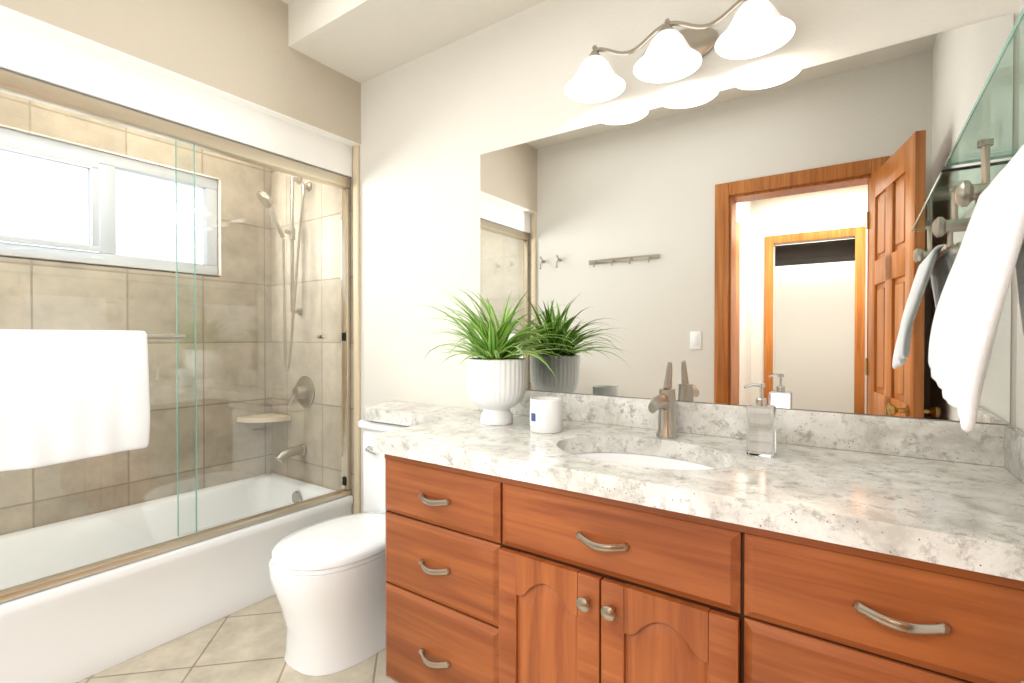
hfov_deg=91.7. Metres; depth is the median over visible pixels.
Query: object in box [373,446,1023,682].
bathroom vanity
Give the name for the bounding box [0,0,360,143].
wall
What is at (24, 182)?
window
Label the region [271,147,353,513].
tiled wall
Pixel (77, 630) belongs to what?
bathtub
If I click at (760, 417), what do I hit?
bottle
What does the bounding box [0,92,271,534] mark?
wall
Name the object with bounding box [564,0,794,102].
sconce
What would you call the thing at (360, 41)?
ceiling soffit
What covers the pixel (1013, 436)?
backsplash
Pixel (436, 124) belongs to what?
wall
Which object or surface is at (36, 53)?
wall
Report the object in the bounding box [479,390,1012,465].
backsplash
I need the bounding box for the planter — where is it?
[420,286,588,425]
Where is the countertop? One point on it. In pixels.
(962, 511)
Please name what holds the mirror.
attached to the wall at (436, 124)
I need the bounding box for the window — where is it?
[0,127,217,274]
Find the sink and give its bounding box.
[568,442,723,473]
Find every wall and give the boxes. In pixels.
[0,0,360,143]
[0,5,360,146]
[0,15,351,177]
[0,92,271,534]
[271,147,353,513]
[360,0,1019,512]
[1016,0,1023,430]
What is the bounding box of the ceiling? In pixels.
[281,0,293,3]
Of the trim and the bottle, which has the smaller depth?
the bottle
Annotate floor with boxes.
[77,594,396,682]
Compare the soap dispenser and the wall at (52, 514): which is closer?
the soap dispenser
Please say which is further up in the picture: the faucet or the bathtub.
the faucet
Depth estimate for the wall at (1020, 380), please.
1.12 m
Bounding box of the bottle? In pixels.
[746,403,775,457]
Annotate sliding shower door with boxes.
[0,68,350,602]
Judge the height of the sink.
0.170 m
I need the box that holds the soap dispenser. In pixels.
[744,383,775,457]
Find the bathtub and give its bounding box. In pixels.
[0,473,352,682]
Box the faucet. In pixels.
[644,362,679,437]
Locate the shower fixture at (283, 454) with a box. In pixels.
[237,176,314,462]
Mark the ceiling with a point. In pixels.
(288, 1)
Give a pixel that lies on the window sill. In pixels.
(102, 265)
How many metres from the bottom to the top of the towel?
0.416 m
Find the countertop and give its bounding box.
[364,402,1023,573]
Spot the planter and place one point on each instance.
(496, 377)
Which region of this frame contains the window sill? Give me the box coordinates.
[0,255,219,276]
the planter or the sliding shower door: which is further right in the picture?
the planter
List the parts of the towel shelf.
glass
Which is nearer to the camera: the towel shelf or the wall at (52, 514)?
the towel shelf
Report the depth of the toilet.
1.69 m
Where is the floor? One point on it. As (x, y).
(247, 644)
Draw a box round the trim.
[353,145,360,513]
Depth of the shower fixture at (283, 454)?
2.67 m
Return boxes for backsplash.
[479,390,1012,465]
[1004,426,1023,481]
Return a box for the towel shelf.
[928,7,1023,431]
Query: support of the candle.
on the countertop
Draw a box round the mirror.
[480,13,1013,423]
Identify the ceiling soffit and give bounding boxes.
[288,0,545,82]
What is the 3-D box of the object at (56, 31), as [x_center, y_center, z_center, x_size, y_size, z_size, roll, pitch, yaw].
[-1.242,-0.965,1.791,0.054,0.003,1.660,0,1,35]
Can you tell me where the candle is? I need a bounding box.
[530,396,562,432]
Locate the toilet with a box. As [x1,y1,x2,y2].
[269,419,409,675]

